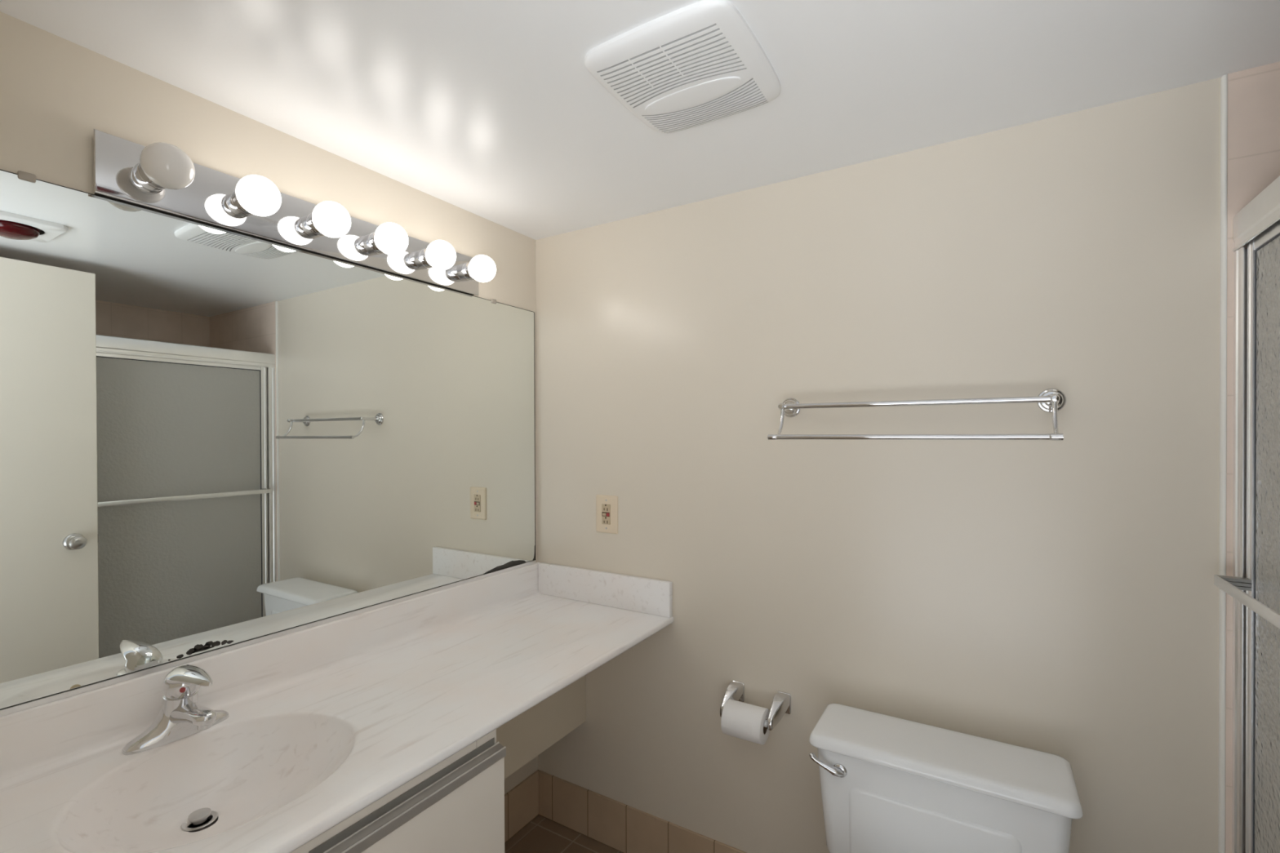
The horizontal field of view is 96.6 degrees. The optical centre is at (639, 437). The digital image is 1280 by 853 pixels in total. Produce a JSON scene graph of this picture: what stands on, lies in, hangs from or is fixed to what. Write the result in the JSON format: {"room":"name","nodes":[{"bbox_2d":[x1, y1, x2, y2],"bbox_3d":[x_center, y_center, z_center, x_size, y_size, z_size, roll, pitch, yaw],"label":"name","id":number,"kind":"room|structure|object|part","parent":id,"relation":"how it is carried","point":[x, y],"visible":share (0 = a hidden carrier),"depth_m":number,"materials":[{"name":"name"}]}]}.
{"room":"bathroom","nodes":[
{"label":"bathroom","id":0,"kind":"room"},
{"bbox_2d":[0,11,537,794],"bbox_3d":[-0.834,0.338,1.473,0.100,2.130,1.770,0,0,31],"label":"wall","id":1,"kind":"structure","parent":0,"point":[55,91],"depth_m":1.20,"materials":[{"name":"beige paint"}]},
{"bbox_2d":[0,168,536,716],"bbox_3d":[-0.773,0.000,1.467,0.010,0.930,1.487,0,0,31],"label":"wall mirror","id":2,"kind":"object","parent":1,"relation":"attached to","point":[214,441],"visible":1,"depth_m":1.23,"materials":[{"name":"silver glass"}]},
{"bbox_2d":[0,561,542,790],"bbox_3d":[-0.762,0.520,1.455,0.042,0.110,1.528,0,0,31],"label":"backsplash","id":3,"kind":"structure","parent":1,"relation":"attached to","point":[39,740],"depth_m":1.26,"materials":[{"name":"stone"}]},
{"bbox_2d":[93,128,496,295],"bbox_3d":[-0.720,-0.515,1.421,0.148,0.117,0.930,0,0,31],"label":"vanity light","id":4,"kind":"object","parent":1,"relation":"attached to","point":[159,176],"visible":1,"depth_m":1.26,"materials":[{"name":"metal"}]},
{"bbox_2d":[133,162,164,191],"bbox_3d":[-0.942,-0.513,1.108,0.048,0.055,0.055,0,0,31],"label":"socket","id":5,"kind":"object","parent":4,"relation":"attached to","point":[141,182],"depth_m":1.10,"materials":[{"name":"silver metal"}]},
{"bbox_3d":[-0.895,-0.513,1.080,0.092,0.081,0.081,0,0,31],"label":"light bulb","id":6,"kind":"part","parent":4,"relation":"part of","materials":[{"name":"white glass"}]},
{"bbox_2d":[226,189,253,217],"bbox_3d":[-0.860,-0.514,1.242,0.048,0.055,0.055,0,0,31],"label":"socket","id":7,"kind":"object","parent":4,"relation":"attached to","point":[233,208],"depth_m":1.23,"materials":[{"name":"silver metal"}]},
{"bbox_3d":[-0.814,-0.514,1.214,0.092,0.081,0.081,0,0,31],"label":"light bulb","id":8,"kind":"part","parent":4,"relation":"part of","materials":[{"name":"white glass"}]},
{"bbox_2d":[301,213,324,237],"bbox_3d":[-0.777,-0.515,1.377,0.048,0.055,0.055,0,0,31],"label":"socket","id":9,"kind":"object","parent":4,"relation":"attached to","point":[308,229],"depth_m":1.36,"materials":[{"name":"silver metal"}]},
{"bbox_3d":[-0.731,-0.515,1.349,0.092,0.081,0.081,0,0,31],"label":"light bulb","id":10,"kind":"part","parent":4,"relation":"part of","materials":[{"name":"white glass"}]},
{"bbox_2d":[363,231,383,254],"bbox_3d":[-0.695,-0.516,1.512,0.048,0.055,0.055,0,0,31],"label":"socket","id":11,"kind":"object","parent":4,"relation":"attached to","point":[370,246],"depth_m":1.50,"materials":[{"name":"silver metal"}]},
{"bbox_3d":[-0.649,-0.516,1.484,0.092,0.081,0.081,0,0,31],"label":"light bulb","id":12,"kind":"part","parent":4,"relation":"part of","materials":[{"name":"white glass"}]},
{"bbox_2d":[413,248,433,269],"bbox_3d":[-0.614,-0.517,1.646,0.048,0.055,0.055,0,0,31],"label":"socket","id":13,"kind":"object","parent":4,"relation":"attached to","point":[420,261],"depth_m":1.63,"materials":[{"name":"silver metal"}]},
{"bbox_3d":[-0.567,-0.517,1.618,0.092,0.081,0.081,0,0,31],"label":"light bulb","id":14,"kind":"part","parent":4,"relation":"part of","materials":[{"name":"white glass"}]},
{"bbox_2d":[457,262,475,281],"bbox_3d":[-0.533,-0.519,1.778,0.048,0.055,0.055,0,0,31],"label":"socket","id":15,"kind":"object","parent":4,"relation":"attached to","point":[464,274],"depth_m":1.76,"materials":[{"name":"silver metal"}]},
{"bbox_3d":[-0.487,-0.519,1.750,0.092,0.081,0.081,0,0,31],"label":"light bulb","id":16,"kind":"part","parent":4,"relation":"part of","materials":[{"name":"white glass"}]},
{"bbox_2d":[504,769,539,843],"bbox_3d":[-0.773,1.321,1.468,0.009,0.165,1.530,0,0,31],"label":"baseboard","id":17,"kind":"structure","parent":1,"relation":"attached to","point":[522,802],"depth_m":2.03,"materials":[{"name":"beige tile"}]},
{"bbox_2d":[504,815,621,852],"bbox_3d":[0.107,1.447,0.417,2.847,0.080,2.650,0,0,31],"label":"floor","id":18,"kind":"structure","parent":0,"point":[541,834],"depth_m":1.98,"materials":[{"name":"brown tile"}]},
{"bbox_2d":[290,728,506,852],"bbox_3d":[-0.724,1.003,1.010,0.546,0.806,0.800,0,0,31],"label":"vanity cabinet","id":19,"kind":"object","parent":18,"relation":"on","point":[457,805],"visible":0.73,"depth_m":1.07,"materials":[{"name":"beige laminate"}]},
{"bbox_2d":[0,561,673,852],"bbox_3d":[-0.535,0.589,1.317,0.573,0.251,1.528,0,0,31],"label":"countertop","id":20,"kind":"structure","parent":19,"relation":"on","point":[325,722],"depth_m":1.16,"materials":[{"name":"stone"}]},
{"bbox_2d":[121,664,229,755],"bbox_3d":[-0.856,0.508,1.087,0.162,0.140,0.168,0,0,31],"label":"faucet","id":21,"kind":"object","parent":20,"relation":"on","point":[180,716],"visible":1,"depth_m":1.08,"materials":[{"name":"silver metal"}]},
{"bbox_3d":[-0.851,0.472,1.083,0.149,0.067,0.061,0,0,31],"label":"lever","id":22,"kind":"part","parent":21,"relation":"part of","materials":[{"name":"silver metal"}]},
{"bbox_3d":[-0.854,0.533,1.086,0.150,0.050,0.045,0,0,31],"label":"spout","id":23,"kind":"part","parent":21,"relation":"part of","materials":[{"name":"silver metal"}]},
{"bbox_2d":[496,675,586,778],"bbox_3d":[-0.403,0.796,1.705,0.054,0.403,0.731,0,0,31],"label":"panel","id":24,"kind":"object","parent":20,"relation":"attached to","point":[531,733],"visible":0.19,"depth_m":1.81,"materials":[{"name":"beige wood"}]},
{"bbox_3d":[-0.398,0.991,1.045,0.018,0.656,0.399,0,0,31],"label":"door","id":25,"kind":"part","parent":19,"relation":"part of","materials":[{"name":"beige laminate"}]},
{"bbox_2d":[808,703,1083,852],"bbox_3d":[0.556,1.055,1.115,0.528,0.692,0.689,0,0,31],"label":"toilet","id":26,"kind":"object","parent":18,"relation":"on","point":[889,784],"visible":1,"depth_m":1.27,"materials":[{"name":"white ceramic"}]},
{"bbox_3d":[0.440,0.774,1.349,0.080,0.042,0.019,0,0,24],"label":"flush lever","id":27,"kind":"part","parent":26,"relation":"part of","materials":[{"name":"silver metal"}]},
{"bbox_3d":[0.685,0.894,1.329,0.507,0.320,0.188,0,0,31],"label":"tank","id":28,"kind":"part","parent":26,"relation":"part of","materials":[{"name":"white ceramic"}]},
{"bbox_3d":[1.122,1.210,0.308,0.757,0.388,1.517,0,0,31],"label":"bathtub","id":29,"kind":"object","parent":18,"relation":"on","visible":0},
{"bbox_2d":[1231,175,1279,852],"bbox_3d":[0.816,0.286,0.486,0.053,1.459,1.521,0,0,31],"label":"frame","id":30,"kind":"object","parent":29,"relation":"on","point":[1262,211],"visible":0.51,"depth_m":1.13,"materials":[{"name":"metal"}]},
{"bbox_2d":[1213,219,1279,852],"bbox_3d":[0.964,0.310,0.790,0.060,1.387,0.766,0,0,31],"label":"sliding shower door","id":31,"kind":"structure","parent":30,"relation":"attached to","point":[1261,600],"depth_m":1.05,"materials":[{"name":"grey glass"}]},
{"bbox_3d":[0.982,-0.368,0.774,0.012,0.030,0.714,0,0,31],"label":"rail","id":32,"kind":"part","parent":31,"relation":"part of","materials":[{"name":"metal"}]},
{"bbox_3d":[0.984,0.314,0.778,0.005,1.355,0.742,0,0,31],"label":"glass panel","id":33,"kind":"part","parent":31,"relation":"part of","materials":[{"name":"glass"}]},
{"bbox_2d":[0,0,1279,239],"bbox_3d":[0.324,-0.766,0.770,2.847,0.080,1.790,0,0,31],"label":"ceiling","id":34,"kind":"structure","parent":0,"point":[492,110],"depth_m":1.14,"materials":[{"name":"white paint"}]},
{"bbox_2d":[584,0,780,133],"bbox_3d":[0.093,-0.714,1.144,0.314,0.027,0.333,0,0,31],"label":"exhaust fan","id":35,"kind":"object","parent":34,"relation":"attached to","point":[700,63],"visible":1,"depth_m":1.09,"materials":[{"name":"white plastic"}]},
{"bbox_2d":[535,61,1279,852],"bbox_3d":[0.755,0.333,1.478,2.607,2.130,0.108,0,0,31],"label":"wall","id":36,"kind":"structure","parent":0,"point":[1060,598],"depth_m":1.44,"materials":[{"name":"beige paint"}]},
{"bbox_2d":[595,494,617,533],"bbox_3d":[-0.115,0.260,1.948,0.089,0.128,0.010,0,0,31],"label":"electrical outlet","id":37,"kind":"object","parent":36,"relation":"attached to","point":[606,506],"visible":1,"depth_m":1.94,"materials":[{"name":"beige plastic"}]},
{"bbox_2d":[601,504,610,524],"bbox_3d":[-0.115,0.260,1.947,0.035,0.068,0.004,0,0,31],"label":"receptacle","id":38,"kind":"object","parent":37,"relation":"attached to","point":[606,508],"depth_m":1.94,"materials":[{"name":"beige plastic"}]},
{"bbox_2d":[538,770,746,852],"bbox_3d":[0.405,1.316,1.641,1.823,0.165,0.009,0,0,31],"label":"baseboard","id":39,"kind":"structure","parent":36,"relation":"attached to","point":[623,828],"depth_m":1.94,"materials":[{"name":"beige tile"}]},
{"bbox_2d":[720,680,791,730],"bbox_3d":[0.330,0.767,1.634,0.181,0.075,0.090,0,0,31],"label":"toilet paper holder","id":40,"kind":"object","parent":36,"relation":"attached to","point":[781,702],"visible":0.8,"depth_m":1.62,"materials":[{"name":"silver metal"}]},
{"bbox_3d":[0.269,0.767,1.670,0.040,0.074,0.086,0,0,31],"label":"arm","id":41,"kind":"part","parent":40,"relation":"part of","materials":[{"name":"silver metal"}]},
{"bbox_2d":[720,699,769,745],"bbox_3d":[0.299,0.802,1.614,0.115,0.093,0.095,0,0,31],"label":"toilet paper roll","id":42,"kind":"object","parent":40,"relation":"hanging from","point":[744,721],"visible":0.92,"depth_m":1.58,"materials":[{"name":"white paper"}]},
{"bbox_3d":[0.388,0.767,1.597,0.040,0.074,0.086,0,0,31],"label":"arm","id":43,"kind":"part","parent":40,"relation":"part of","materials":[{"name":"silver metal"}]},
{"bbox_2d":[767,388,1066,440],"bbox_3d":[0.646,-0.054,1.399,0.656,0.118,0.150,0,0,31],"label":"towel bar","id":44,"kind":"object","parent":36,"relation":"attached to","point":[1050,400],"visible":1,"depth_m":1.33,"materials":[{"name":"silver metal"}]},
{"bbox_3d":[0.374,-0.038,1.530,0.010,0.080,0.066,0,0,31],"label":"curved arm","id":45,"kind":"part","parent":44,"relation":"part of","materials":[{"name":"silver metal"}]},
{"bbox_3d":[0.399,-0.085,1.571,0.017,0.017,0.078,0,0,31],"label":"post","id":46,"kind":"part","parent":44,"relation":"part of","materials":[{"name":"silver metal"}]},
{"bbox_3d":[0.912,-0.085,1.258,0.017,0.017,0.078,0,0,31],"label":"post","id":47,"kind":"part","parent":44,"relation":"part of","materials":[{"name":"silver metal"}]},
{"bbox_3d":[0.887,-0.038,1.217,0.010,0.080,0.066,0,0,31],"label":"curved arm","id":48,"kind":"part","parent":44,"relation":"part of","materials":[{"name":"silver metal"}]},
{"bbox_2d":[1217,74,1227,852],"bbox_3d":[1.182,0.334,1.158,0.008,2.129,0.010,0,0,31],"label":"trim","id":49,"kind":"structure","parent":36,"relation":"attached to","point":[1224,79],"depth_m":1.15,"materials":[{"name":"beige tile"}]}
]}

